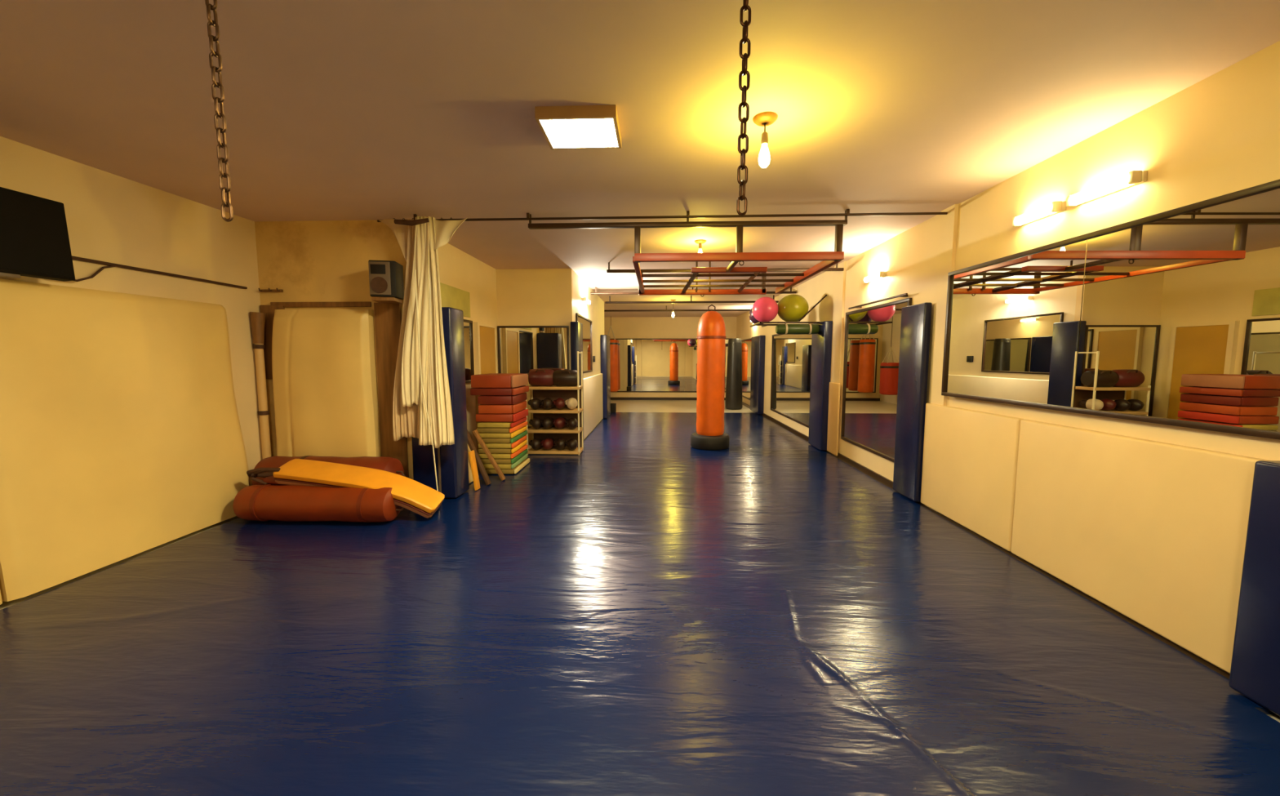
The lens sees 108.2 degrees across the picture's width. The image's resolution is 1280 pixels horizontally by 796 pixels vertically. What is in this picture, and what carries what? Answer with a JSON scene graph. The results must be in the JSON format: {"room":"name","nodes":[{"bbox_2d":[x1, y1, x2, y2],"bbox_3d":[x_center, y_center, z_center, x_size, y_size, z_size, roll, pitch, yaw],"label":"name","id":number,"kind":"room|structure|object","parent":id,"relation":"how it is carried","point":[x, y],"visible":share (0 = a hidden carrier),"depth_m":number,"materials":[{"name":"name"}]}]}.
{"room":"exercise studio","nodes":[
{"label":"exercise studio","id":0,"kind":"room"},
{"bbox_2d":[0,136,262,485],"bbox_3d":[-3.995,0.023,0.478,0.120,2.770,8.640,0,5,2],"label":"wall","id":1,"kind":"structure","parent":0,"point":[111,218],"depth_m":3.63,"materials":[{"name":"beige paint"}]},
{"bbox_2d":[0,186,75,281],"bbox_3d":[-3.729,-0.930,2.453,0.254,0.503,0.960,0,5,2],"label":"television","id":2,"kind":"object","parent":1,"relation":"attached to","point":[34,240],"visible":1,"depth_m":2.75,"materials":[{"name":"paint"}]},
{"bbox_2d":[0,278,250,601],"bbox_3d":[-3.706,0.172,3.413,0.226,1.870,1.640,0,5,2],"label":"pad","id":3,"kind":"object","parent":1,"relation":"attached to","point":[121,435],"visible":0.98,"depth_m":3.19,"materials":[{"name":"leather"}]},
{"bbox_2d":[71,255,247,288],"bbox_3d":[-3.791,-0.985,3.611,0.022,0.037,1.630,0,5,2],"label":"conduit","id":4,"kind":"object","parent":1,"relation":"attached to","point":[73,257],"visible":0.66,"depth_m":3.60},
{"bbox_2d":[249,311,271,459],"bbox_3d":[-3.713,0.089,4.582,0.120,1.854,0.120,0,5,2],"label":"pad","id":5,"kind":"object","parent":1,"relation":"attached to","point":[257,319],"visible":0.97,"depth_m":4.54,"materials":[{"name":"beige plastic"}]},
{"bbox_2d":[254,220,413,479],"bbox_3d":[-3.022,-0.350,4.687,1.500,2.770,0.120,0,5,2],"label":"wall","id":6,"kind":"structure","parent":0,"point":[318,260],"depth_m":4.54,"materials":[{"name":"paint"}]},
{"bbox_2d":[260,305,284,378],"bbox_3d":[-3.639,-0.555,4.616,0.230,0.730,0.028,0,5,2],"label":"wood panel","id":7,"kind":"object","parent":6,"relation":"attached to","point":[269,310],"visible":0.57,"depth_m":4.60,"materials":[{"name":"wood"}]},
{"bbox_2d":[270,301,371,306],"bbox_3d":[-3.149,-0.922,4.569,1.010,0.050,0.020,0,5,2],"label":"batten","id":8,"kind":"object","parent":6,"relation":"attached to","point":[366,304],"visible":1,"depth_m":4.56,"materials":[{"name":"brown wood"}]},
{"bbox_2d":[271,309,381,457],"bbox_3d":[-3.137,0.066,4.580,1.040,1.860,0.170,0,5,2],"label":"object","id":9,"kind":"object","parent":6,"relation":"attached to","point":[325,384],"visible":0.73,"depth_m":4.49,"materials":[{"name":"beige plastic"}]},
{"bbox_2d":[368,260,404,303],"bbox_3d":[-2.371,-1.083,4.334,0.230,0.361,0.241,-1,5,-10],"label":"wall speaker","id":10,"kind":"object","parent":6,"relation":"attached to","point":[385,277],"visible":1,"depth_m":4.24,"materials":[{"name":"black plastic"}]},
{"bbox_2d":[373,302,408,477],"bbox_3d":[-2.475,0.032,4.623,0.260,1.940,0.028,0,5,2],"label":"wood panel","id":11,"kind":"object","parent":6,"relation":"attached to","point":[388,316],"visible":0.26,"depth_m":4.58,"materials":[{"name":"wood"}]},
{"bbox_2d":[437,243,498,451],"bbox_3d":[-2.283,-0.459,5.920,0.120,2.770,2.410,0,5,2],"label":"wall","id":12,"kind":"structure","parent":0,"point":[458,268],"depth_m":6.12,"materials":[{"name":"beige paint"}]},
{"bbox_2d":[440,282,470,317],"bbox_3d":[-2.225,-1.167,5.583,0.010,0.320,0.850,0,5,2],"label":"wall panel","id":13,"kind":"object","parent":12,"relation":"attached to","point":[451,296],"visible":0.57,"depth_m":5.58,"materials":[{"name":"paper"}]},
{"bbox_2d":[463,319,474,382],"bbox_3d":[-2.218,-0.570,5.636,0.028,0.800,0.910,0,5,2],"label":"wall mirror","id":14,"kind":"object","parent":12,"relation":"attached to","point":[468,324],"visible":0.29,"depth_m":5.98,"materials":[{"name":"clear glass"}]},
{"bbox_2d":[473,322,497,453],"bbox_3d":[-2.169,-0.096,6.575,0.060,1.890,0.700,0,5,2],"label":"door","id":15,"kind":"structure","parent":12,"relation":"in","point":[484,335],"depth_m":6.41,"materials":[{"name":"paint"}]},
{"bbox_2d":[495,268,573,448],"bbox_3d":[-1.660,-0.569,7.157,1.270,2.770,0.120,0,5,2],"label":"wall partition","id":16,"kind":"structure","parent":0,"point":[524,296],"depth_m":7.01,"materials":[{"name":"beige paint"}]},
{"bbox_2d":[497,325,569,428],"bbox_3d":[-1.623,-0.313,7.102,1.090,1.570,0.028,0,5,2],"label":"wall mirror","id":17,"kind":"object","parent":16,"relation":"attached to","point":[521,348],"visible":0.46,"depth_m":7.07,"materials":[{"name":"clear glass"}]},
{"bbox_2d":[573,271,604,378],"bbox_3d":[-1.004,-0.755,9.250,0.120,2.770,4.130,0,5,2],"label":"wall","id":18,"kind":"structure","parent":0,"point":[594,312],"depth_m":9.27,"materials":[{"name":"white paint"}]},
{"bbox_2d":[570,321,583,428],"bbox_3d":[-0.982,-0.203,7.259,0.120,1.938,0.430,0,5,2],"label":"pad","id":19,"kind":"object","parent":18,"relation":"attached to","point":[576,327],"visible":0.51,"depth_m":7.01,"materials":[{"name":"blue plastic"}]},
{"bbox_2d":[575,312,592,373],"bbox_3d":[-0.969,-0.929,8.158,0.028,0.970,1.630,0,5,2],"label":"wall mirror","id":20,"kind":"object","parent":18,"relation":"attached to","point":[587,323],"visible":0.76,"depth_m":8.37,"materials":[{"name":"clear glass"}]},
{"bbox_2d":[582,373,603,439],"bbox_3d":[-0.929,0.091,9.046,0.050,1.038,3.040,0,5,2],"label":"pad","id":21,"kind":"object","parent":18,"relation":"attached to","point":[592,385],"visible":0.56,"depth_m":8.85,"materials":[{"name":"leather"}]},
{"bbox_2d":[600,334,610,418],"bbox_3d":[-0.810,-0.514,10.937,0.140,1.908,0.800,0,5,2],"label":"pad","id":22,"kind":"object","parent":18,"relation":"attached to","point":[605,339],"visible":0.89,"depth_m":10.57,"materials":[{"name":"blue plastic"}]},
{"bbox_2d":[0,0,1279,317],"bbox_3d":[-0.451,-1.889,5.677,6.750,0.120,19.800,0,5,2],"label":"ceiling","id":23,"kind":"structure","parent":0,"point":[334,109],"depth_m":2.37,"materials":[{"name":"paint"}]},
{"bbox_2d":[204,0,233,222],"bbox_3d":[-1.341,-1.017,1.469,0.070,0.890,0.070,0,5,2],"label":"hanging chain","id":24,"kind":"object","parent":23,"relation":"hanging from","point":[214,23],"visible":1,"depth_m":1.47,"materials":[{"name":"brown metal"}]},
{"bbox_2d":[534,104,621,149],"bbox_3d":[-0.334,-1.528,2.630,0.430,0.060,0.370,0,5,2],"label":"ceiling light","id":25,"kind":"object","parent":23,"relation":"attached to","point":[577,126],"visible":1,"depth_m":2.54,"materials":[{"name":"plastic"}]},
{"bbox_2d":[539,118,617,147],"bbox_3d":[-0.334,-1.506,2.632,0.394,0.014,0.336,0,5,2],"label":"diffuser","id":26,"kind":"object","parent":25,"relation":"attached to","point":[557,132],"depth_m":2.61,"materials":[{"name":"plastic"}]},
{"bbox_2d":[607,325,618,391],"bbox_3d":[-0.954,-1.438,15.200,0.480,2.460,0.480,0,5,2],"label":"bag","id":27,"kind":"object","parent":23,"relation":"hanging from","point":[613,343],"visible":0.58,"depth_m":15.05,"materials":[{"name":"leather"}]},
{"bbox_2d":[377,208,947,222],"bbox_3d":[0.148,-1.667,4.227,5.200,0.066,0.024,0,5,2],"label":"curtain rod","id":28,"kind":"object","parent":23,"relation":"attached to","point":[847,213],"visible":0.92,"depth_m":4.21,"materials":[{"name":"paint"}]},
{"bbox_2d":[379,216,466,491],"bbox_3d":[-2.005,-0.332,4.317,0.861,2.679,0.267,0,5,2],"label":"curtain","id":29,"kind":"object","parent":28,"relation":"hanging from","point":[422,410],"visible":1,"depth_m":4.29,"materials":[{"name":"beige fabric"}]},
{"bbox_2d":[392,218,419,440],"bbox_3d":[-2.173,-0.618,4.351,0.364,2.058,0.099,0,5,2],"label":"drape","id":30,"kind":"object","parent":29,"relation":"hanging from","point":[406,420],"depth_m":4.34,"materials":[{"name":"fabric"}]},
{"bbox_2d":[401,218,429,410],"bbox_3d":[-2.064,-0.746,4.272,0.304,1.749,0.091,0,5,-2],"label":"drape","id":31,"kind":"object","parent":29,"relation":"hanging from","point":[411,388],"depth_m":4.26,"materials":[{"name":"beige fabric"}]},
{"bbox_2d":[415,216,454,448],"bbox_3d":[-1.938,-0.587,4.281,0.319,2.126,0.145,0,5,2],"label":"drape","id":32,"kind":"object","parent":29,"relation":"hanging from","point":[433,396],"depth_m":4.28,"materials":[{"name":"beige fabric"}]},
{"bbox_2d":[604,306,750,311],"bbox_3d":[0.684,-2.320,12.025,4.730,0.141,0.044,0,5,2],"label":"ceiling bar","id":33,"kind":"object","parent":23,"relation":"attached to","point":[666,309],"visible":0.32,"depth_m":12.01,"materials":[{"name":"paint"}]},
{"bbox_2d":[528,210,847,297],"bbox_3d":[0.882,-1.561,5.373,3.760,0.479,2.280,0,5,2],"label":"frame","id":34,"kind":"object","parent":23,"relation":"hanging from","point":[829,259],"visible":0.98,"depth_m":4.29,"materials":[{"name":"paint"}]},
{"bbox_2d":[604,294,778,303],"bbox_3d":[1.107,-2.132,10.016,3.730,0.161,0.044,0,5,2],"label":"ceiling bar","id":35,"kind":"object","parent":23,"relation":"attached to","point":[609,301],"visible":0.93,"depth_m":10.02,"materials":[{"name":"paint"}]},
{"bbox_2d":[590,287,796,294],"bbox_3d":[0.992,-2.028,8.723,3.860,0.141,0.044,0,5,2],"label":"ceiling bar","id":36,"kind":"object","parent":23,"relation":"attached to","point":[790,291],"visible":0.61,"depth_m":8.76,"materials":[{"name":"paint"}]},
{"bbox_2d":[736,0,751,215],"bbox_3d":[0.318,-1.011,1.405,0.070,0.890,0.070,0,5,2],"label":"hanging chain","id":37,"kind":"object","parent":23,"relation":"hanging from","point":[745,6],"visible":1,"depth_m":1.41,"materials":[{"name":"metal"}]},
{"bbox_2d":[752,111,777,168],"bbox_3d":[0.694,-1.421,2.580,0.136,0.265,0.136,0,5,2],"label":"bulb","id":38,"kind":"object","parent":23,"relation":"hanging from","point":[764,119],"visible":1,"depth_m":2.56,"materials":[{"name":"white glass"}]},
{"bbox_2d":[0,400,1279,722],"bbox_3d":[-0.451,0.975,5.931,6.750,0.090,19.800,0,5,2],"label":"floor","id":39,"kind":"structure","parent":0,"point":[622,406],"depth_m":12.46,"materials":[{"name":"plastic"}]},
{"bbox_2d":[0,671,586,795],"bbox_3d":[-1.952,1.312,1.402,3.400,0.035,1.310,0,5,2],"label":"floor mat","id":40,"kind":"object","parent":39,"relation":"on","point":[61,734],"visible":0.99,"depth_m":1.74,"materials":[{"name":"blue plastic"}]},
{"bbox_2d":[0,494,1275,714],"bbox_3d":[-0.460,1.135,3.373,6.230,0.038,2.760,0,5,2],"label":"floor mat","id":41,"kind":"object","parent":39,"relation":"on","point":[850,597],"visible":0.91,"depth_m":2.58,"materials":[{"name":"blue plastic"}]},
{"bbox_2d":[233,484,404,522],"bbox_3d":[-2.776,0.912,4.016,1.516,0.315,0.315,0,5,2],"label":"bag","id":42,"kind":"object","parent":41,"relation":"on","point":[266,502],"visible":0.91,"depth_m":3.89,"materials":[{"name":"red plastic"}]},
{"bbox_2d":[246,458,444,518],"bbox_3d":[-2.616,0.800,4.113,1.697,0.465,0.325,0,5,2],"label":"mat","id":43,"kind":"object","parent":42,"relation":"on","point":[410,494],"visible":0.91,"depth_m":4.02,"materials":[{"name":"leather"}]},
{"bbox_2d":[250,475,286,484],"bbox_3d":[-2.878,0.734,4.112,1.062,0.126,0.224,0,5,2],"label":"shield","id":44,"kind":"object","parent":43,"relation":"on","point":[270,479],"visible":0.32,"depth_m":4.04,"materials":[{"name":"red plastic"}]},
{"bbox_2d":[251,455,405,484],"bbox_3d":[-2.917,0.738,4.362,1.446,0.383,0.383,0,5,2],"label":"bag","id":45,"kind":"object","parent":41,"relation":"on","point":[391,464],"visible":0.32,"depth_m":4.27,"materials":[{"name":"leather"}]},
{"bbox_2d":[411,306,469,497],"bbox_3d":[-2.042,0.050,4.697,0.440,1.888,0.335,0,5,2],"label":"pad","id":46,"kind":"object","parent":41,"relation":"on","point":[451,462],"visible":0.35,"depth_m":4.61,"materials":[{"name":"leather"}]},
{"bbox_2d":[461,448,910,499],"bbox_3d":[0.274,0.913,5.920,4.960,0.031,2.395,0,5,2],"label":"floor mat","id":47,"kind":"object","parent":39,"relation":"on","point":[805,474],"visible":0.78,"depth_m":5.54,"materials":[{"name":"blue plastic"}]},
{"bbox_2d":[468,449,479,490],"bbox_3d":[-1.772,0.773,4.959,0.079,0.418,0.100,0,5,2],"label":"leaning board","id":48,"kind":"object","parent":47,"relation":"on","point":[472,455],"visible":1,"depth_m":4.93,"materials":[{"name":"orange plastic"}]},
{"bbox_2d":[466,429,491,484],"bbox_3d":[-1.825,0.654,5.172,0.315,0.629,0.082,1,5,10],"label":"leaning board","id":49,"kind":"object","parent":47,"relation":"on","point":[470,443],"visible":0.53,"depth_m":5.15,"materials":[{"name":"brown wood"}]},
{"bbox_2d":[472,429,505,480],"bbox_3d":[-1.739,0.659,5.340,0.347,0.589,0.071,0,5,-1],"label":"leaning board","id":50,"kind":"object","parent":47,"relation":"on","point":[476,433],"visible":1,"depth_m":5.32,"materials":[{"name":"brown wood"}]},
{"bbox_2d":[484,457,529,474],"bbox_3d":[-1.707,0.866,5.940,0.430,0.057,0.660,0,5,2],"label":"foam mat","id":51,"kind":"object","parent":47,"relation":"on","point":[508,471],"visible":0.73,"depth_m":5.63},
{"bbox_2d":[483,453,528,468],"bbox_3d":[-1.737,0.803,5.935,0.430,0.057,0.660,0,5,2],"label":"foam mat","id":52,"kind":"object","parent":51,"relation":"on","point":[518,461],"visible":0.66,"depth_m":5.61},
{"bbox_2d":[480,448,528,463],"bbox_3d":[-1.737,0.740,5.930,0.430,0.057,0.660,0,5,2],"label":"foam mat","id":53,"kind":"object","parent":52,"relation":"on","point":[516,458],"visible":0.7,"depth_m":5.61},
{"bbox_2d":[478,444,528,458],"bbox_3d":[-1.737,0.677,5.924,0.430,0.057,0.660,0,5,2],"label":"foam mat","id":54,"kind":"object","parent":53,"relation":"on","point":[495,455],"visible":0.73,"depth_m":5.60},
{"bbox_2d":[478,440,527,453],"bbox_3d":[-1.737,0.614,5.918,0.430,0.057,0.660,0,5,1],"label":"foam mat","id":55,"kind":"object","parent":54,"relation":"on","point":[519,446],"visible":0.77,"depth_m":5.59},
{"bbox_2d":[478,435,527,448],"bbox_3d":[-1.737,0.552,5.913,0.430,0.057,0.660,0,5,1],"label":"foam mat","id":56,"kind":"object","parent":55,"relation":"on","point":[517,442],"visible":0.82,"depth_m":5.59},
{"bbox_2d":[477,430,527,443],"bbox_3d":[-1.737,0.489,5.907,0.430,0.057,0.660,0,5,2],"label":"foam mat","id":57,"kind":"object","parent":56,"relation":"on","point":[486,440],"visible":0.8,"depth_m":5.58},
{"bbox_2d":[479,426,527,438],"bbox_3d":[-1.737,0.426,5.902,0.430,0.057,0.660,0,5,2],"label":"foam mat","id":58,"kind":"object","parent":57,"relation":"on","point":[503,435],"visible":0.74,"depth_m":5.58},
{"bbox_2d":[476,421,527,432],"bbox_3d":[-1.737,0.363,5.896,0.430,0.057,0.660,0,5,4],"label":"foam mat","id":59,"kind":"object","parent":58,"relation":"on","point":[523,424],"visible":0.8,"depth_m":5.58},
{"bbox_2d":[477,416,526,427],"bbox_3d":[-1.737,0.301,5.891,0.430,0.057,0.660,0,5,2],"label":"foam mat","id":60,"kind":"object","parent":59,"relation":"on","point":[481,424],"visible":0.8,"depth_m":5.57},
{"bbox_2d":[475,408,528,422],"bbox_3d":[-1.737,0.215,5.883,0.480,0.094,0.620,0,5,2],"label":"pad","id":61,"kind":"object","parent":60,"relation":"on","point":[512,417],"visible":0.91,"depth_m":5.58,"materials":[{"name":"leather"}]},
{"bbox_2d":[478,400,526,413],"bbox_3d":[-1.727,0.111,5.873,0.440,0.104,0.620,0,5,0],"label":"pad","id":62,"kind":"object","parent":61,"relation":"on","point":[513,408],"visible":0.88,"depth_m":5.57,"materials":[{"name":"leather"}]},
{"bbox_2d":[477,392,527,404],"bbox_3d":[-1.727,0.001,5.864,0.440,0.104,0.620,0,5,1],"label":"pad","id":63,"kind":"object","parent":62,"relation":"on","point":[482,399],"visible":0.89,"depth_m":5.56,"materials":[{"name":"leather"}]},
{"bbox_2d":[470,385,528,395],"bbox_3d":[-1.757,-0.098,5.856,0.540,0.084,0.620,0,5,3],"label":"pad","id":64,"kind":"object","parent":63,"relation":"on","point":[517,390],"visible":0.95,"depth_m":5.56,"materials":[{"name":"leather"}]},
{"bbox_2d":[471,373,528,387],"bbox_3d":[-1.757,-0.223,5.845,0.520,0.154,0.620,0,5,3],"label":"pad","id":65,"kind":"object","parent":64,"relation":"on","point":[491,380],"visible":1,"depth_m":5.54,"materials":[{"name":"leather"}]},
{"bbox_2d":[525,351,583,454],"bbox_3d":[-1.259,0.066,6.846,0.782,1.500,0.343,0,5,2],"label":"storage rack","id":66,"kind":"object","parent":47,"relation":"on","point":[553,393],"visible":0.73,"depth_m":6.97,"materials":[{"name":"white paint"}]},
{"bbox_2d":[528,438,541,449],"bbox_3d":[-1.546,0.677,6.859,0.179,0.172,0.268,0,5,-1],"label":"glove","id":67,"kind":"object","parent":66,"relation":"on","point":[535,443],"visible":0.98,"depth_m":6.76,"materials":[{"name":"black leather"}]},
{"bbox_2d":[528,368,554,386],"bbox_3d":[-1.439,-0.297,6.811,0.360,0.258,0.258,0,5,2],"label":"bag","id":68,"kind":"object","parent":66,"relation":"on","point":[536,377],"visible":0.86,"depth_m":6.70,"materials":[{"name":"red leather"}]},
{"bbox_2d":[541,438,554,449],"bbox_3d":[-1.367,0.677,6.861,0.179,0.172,0.268,1,5,10],"label":"medicine ball","id":69,"kind":"object","parent":66,"relation":"on","point":[548,443],"visible":0.97,"depth_m":6.77,"materials":[{"name":"red leather"}]},
{"bbox_2d":[541,417,554,428],"bbox_3d":[-1.366,0.367,6.844,0.179,0.172,0.268,1,5,11],"label":"glove","id":70,"kind":"object","parent":66,"relation":"on","point":[547,423],"visible":0.97,"depth_m":6.75,"materials":[{"name":"black leather"}]},
{"bbox_2d":[526,426,582,433],"bbox_3d":[-1.259,0.474,6.881,0.780,0.040,0.342,0,5,2],"label":"shelf","id":71,"kind":"object","parent":66,"relation":"attached to","point":[541,429],"depth_m":6.72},
{"bbox_2d":[526,447,582,454],"bbox_3d":[-1.259,0.783,6.909,0.780,0.040,0.342,0,5,2],"label":"shelf","id":72,"kind":"object","parent":66,"relation":"attached to","point":[553,450],"depth_m":6.77,"materials":[{"name":"wood"}]},
{"bbox_2d":[528,408,582,413],"bbox_3d":[-1.259,0.185,6.856,0.780,0.040,0.342,0,5,2],"label":"shelf","id":73,"kind":"object","parent":66,"relation":"attached to","point":[540,410],"depth_m":6.70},
{"bbox_2d":[528,385,582,389],"bbox_3d":[-1.259,-0.153,6.826,0.780,0.040,0.342,0,5,2],"label":"shelf","id":74,"kind":"object","parent":66,"relation":"attached to","point":[579,387],"depth_m":6.66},
{"bbox_2d":[552,417,566,428],"bbox_3d":[-1.186,0.367,6.849,0.179,0.172,0.268,2,5,17],"label":"glove","id":75,"kind":"object","parent":66,"relation":"on","point":[560,422],"visible":0.94,"depth_m":6.75,"materials":[{"name":"red leather"}]},
{"bbox_2d":[552,369,579,386],"bbox_3d":[-1.079,-0.291,6.797,0.360,0.247,0.247,0,5,2],"label":"bag","id":76,"kind":"object","parent":66,"relation":"on","point":[560,377],"visible":0.85,"depth_m":6.69,"materials":[{"name":"black leather"}]},
{"bbox_2d":[564,397,577,408],"bbox_3d":[-1.006,0.079,6.810,0.179,0.172,0.268,1,5,10],"label":"ball","id":77,"kind":"object","parent":66,"relation":"on","point":[571,403],"visible":0.96,"depth_m":6.71,"materials":[{"name":"white leather"}]},
{"bbox_2d":[583,412,824,451],"bbox_3d":[1.002,0.598,9.496,3.780,0.029,4.825,0,5,2],"label":"floor mat","id":78,"kind":"object","parent":39,"relation":"on","point":[620,430],"visible":0.87,"depth_m":8.58,"materials":[{"name":"blue plastic"}]},
{"bbox_2d":[690,304,729,450],"bbox_3d":[1.110,-0.337,7.261,0.610,2.229,0.610,0,5,2],"label":"bag","id":79,"kind":"object","parent":78,"relation":"on","point":[709,435],"visible":1,"depth_m":7.09,"materials":[{"name":"leather"}]},
{"bbox_2d":[724,338,742,409],"bbox_3d":[2.616,-0.663,12.851,0.480,1.948,0.480,0,5,2],"label":"bag","id":80,"kind":"object","parent":39,"relation":"on","point":[733,401],"visible":1,"depth_m":12.68,"materials":[{"name":"leather"}]},
{"bbox_2d":[564,688,1279,795],"bbox_3d":[1.106,1.318,1.285,2.720,0.043,1.310,0,5,2],"label":"floor mat","id":81,"kind":"object","parent":39,"relation":"on","point":[629,742],"visible":1,"depth_m":1.69,"materials":[{"name":"blue plastic"}]},
{"bbox_2d":[604,316,736,397],"bbox_3d":[0.802,-1.316,15.585,5.000,2.770,0.120,0,5,2],"label":"wall","id":82,"kind":"structure","parent":0,"point":[642,327],"depth_m":15.46,"materials":[{"name":"beige paint"}]},
{"bbox_2d":[610,397,725,399],"bbox_3d":[0.809,0.025,15.629,4.780,0.090,0.030,0,5,2],"label":"trim","id":83,"kind":"structure","parent":82,"relation":"attached to","point":[611,398],"depth_m":15.63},
{"bbox_2d":[609,338,728,392],"bbox_3d":[0.824,-1.090,15.528,4.510,1.790,0.028,0,5,2],"label":"wall mirror","id":84,"kind":"object","parent":82,"relation":"attached to","point":[644,365],"visible":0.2,"depth_m":15.54,"materials":[{"name":"clear glass"}]},
{"bbox_2d":[736,40,1279,481],"bbox_3d":[2.881,-0.438,5.677,0.120,2.770,19.600,0,5,2],"label":"wall","id":85,"kind":"structure","parent":0,"point":[1218,135],"depth_m":2.70,"materials":[{"name":"beige paint"}]},
{"bbox_2d":[741,337,751,399],"bbox_3d":[3.111,-0.861,13.618,0.028,1.720,2.370,0,5,2],"label":"wall mirror","id":86,"kind":"object","parent":85,"relation":"attached to","point":[746,344],"visible":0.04,"depth_m":13.53,"materials":[{"name":"clear glass"}]},
{"bbox_2d":[750,335,765,414],"bbox_3d":[2.986,-0.599,11.787,0.140,1.928,1.000,0,5,2],"label":"pad","id":87,"kind":"object","parent":85,"relation":"attached to","point":[757,343],"visible":1,"depth_m":11.40,"materials":[{"name":"leather"}]},
{"bbox_2d":[750,294,826,327],"bbox_3d":[2.387,-1.413,7.588,1.020,0.439,0.882,0,5,2],"label":"ball rack","id":88,"kind":"object","parent":85,"relation":"attached to","point":[825,295],"visible":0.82,"depth_m":7.17,"materials":[{"name":"metal"}]},
{"bbox_2d":[751,296,777,321],"bbox_3d":[1.976,-1.394,7.315,0.400,0.400,0.400,0,5,2],"label":"exercise ball","id":89,"kind":"object","parent":88,"relation":"on","point":[764,308],"visible":0.93,"depth_m":7.17,"materials":[{"name":"pink rubber"}]},
{"bbox_2d":[777,293,808,321],"bbox_3d":[2.418,-1.417,7.336,0.480,0.442,0.480,0,5,2],"label":"exercise ball","id":90,"kind":"object","parent":88,"relation":"on","point":[791,308],"visible":0.87,"depth_m":7.17,"materials":[{"name":"rubber"}]},
{"bbox_2d":[775,322,819,334],"bbox_3d":[2.429,-1.068,7.146,0.640,0.186,0.170,0,5,2],"label":"rolled mat","id":91,"kind":"object","parent":88,"relation":"hanging from","point":[785,329],"visible":1,"depth_m":7.08,"materials":[{"name":"green rubber"}]},
{"bbox_2d":[769,333,812,427],"bbox_3d":[2.934,-0.446,9.050,0.028,1.700,2.950,0,5,2],"label":"wall mirror","id":92,"kind":"object","parent":85,"relation":"attached to","point":[791,354],"visible":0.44,"depth_m":8.97,"materials":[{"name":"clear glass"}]},
{"bbox_2d":[808,320,832,450],"bbox_3d":[2.808,-0.197,7.198,0.140,1.938,0.580,0,5,2],"label":"pad","id":93,"kind":"object","parent":85,"relation":"attached to","point":[821,342],"visible":0.8,"depth_m":7.00,"materials":[{"name":"blue plastic"}]},
{"bbox_2d":[826,382,840,456],"bbox_3d":[2.817,0.295,6.744,0.025,1.038,0.390,0,5,2],"label":"pad","id":94,"kind":"object","parent":85,"relation":"attached to","point":[834,388],"visible":1,"depth_m":6.70,"materials":[{"name":"leather"}]},
{"bbox_2d":[863,271,886,283],"bbox_3d":[2.776,-1.431,5.492,0.082,0.064,0.440,0,5,2],"label":"wall light","id":95,"kind":"object","parent":85,"relation":"attached to","point":[881,274],"visible":1,"depth_m":5.41,"materials":[{"name":"white paint"}]},
{"bbox_2d":[840,297,911,462],"bbox_3d":[2.802,-0.227,5.623,0.028,1.750,1.620,0,5,2],"label":"wall mirror","id":96,"kind":"object","parent":85,"relation":"attached to","point":[872,342],"visible":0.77,"depth_m":5.59,"materials":[{"name":"clear glass"}]},
{"bbox_2d":[848,293,907,309],"bbox_3d":[2.768,-1.119,5.405,0.090,0.025,1.430,0,5,2],"label":"wall rail","id":97,"kind":"object","parent":85,"relation":"attached to","point":[905,295],"visible":1,"depth_m":5.22,"materials":[{"name":"metal"}]},
{"bbox_2d":[828,204,958,511],"bbox_3d":[2.799,-0.438,5.504,0.030,2.740,2.750,0,5,2],"label":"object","id":98,"kind":"structure","parent":85,"relation":"attached to","point":[948,222],"depth_m":4.25,"materials":[{"name":"beige paint"}]},
{"bbox_2d":[893,302,932,502],"bbox_3d":[2.715,0.040,4.636,0.070,1.918,0.430,0,5,2],"label":"pad","id":99,"kind":"object","parent":85,"relation":"attached to","point":[916,319],"visible":0.99,"depth_m":4.56,"materials":[{"name":"leather"}]},
{"bbox_2d":[920,403,1024,551],"bbox_3d":[2.721,0.581,3.882,0.055,0.973,1.145,0,5,2],"label":"pad","id":100,"kind":"object","parent":85,"relation":"attached to","point":[970,460],"visible":0.86,"depth_m":3.74,"materials":[{"name":"leather"}]},
{"bbox_2d":[742,401,1230,679],"bbox_3d":[2.909,0.677,8.336,0.020,0.080,14.300,0,5,2],"label":"baseboard","id":101,"kind":"structure","parent":85,"relation":"attached to","point":[874,475],"depth_m":3.25,"materials":[{"name":"wood"}]},
{"bbox_2d":[1012,200,1066,226],"bbox_3d":[2.685,-1.242,3.137,0.082,0.064,0.370,0,5,2],"label":"wall light","id":102,"kind":"object","parent":85,"relation":"attached to","point":[1056,206],"visible":0.98,"depth_m":3.08,"materials":[{"name":"white paint"}]},
{"bbox_2d":[1066,170,1147,206],"bbox_3d":[2.667,-1.201,2.674,0.082,0.064,0.420,0,5,2],"label":"wall light","id":103,"kind":"object","parent":85,"relation":"attached to","point":[1133,178],"visible":1,"depth_m":2.61,"materials":[{"name":"white paint"}]},
{"bbox_2d":[941,179,1279,439],"bbox_3d":[2.686,-0.428,2.621,0.075,1.070,2.920,0,5,1],"label":"wall mirror","id":104,"kind":"object","parent":85,"relation":"attached to","point":[1171,317],"visible":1,"depth_m":2.46,"materials":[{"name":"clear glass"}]},
{"bbox_2d":[1010,419,1268,673],"bbox_3d":[2.673,0.693,2.623,0.055,0.973,1.365,0,5,2],"label":"pad","id":105,"kind":"object","parent":85,"relation":"attached to","point":[1154,532],"visible":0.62,"depth_m":2.44,"materials":[{"name":"leather"}]},
{"bbox_2d":[1228,460,1279,715],"bbox_3d":[2.584,0.768,1.684,0.160,0.988,0.515,0,5,2],"label":"pad","id":106,"kind":"object","parent":85,"relation":"attached to","point":[1255,670],"visible":1,"depth_m":1.87,"materials":[{"name":"leather"}]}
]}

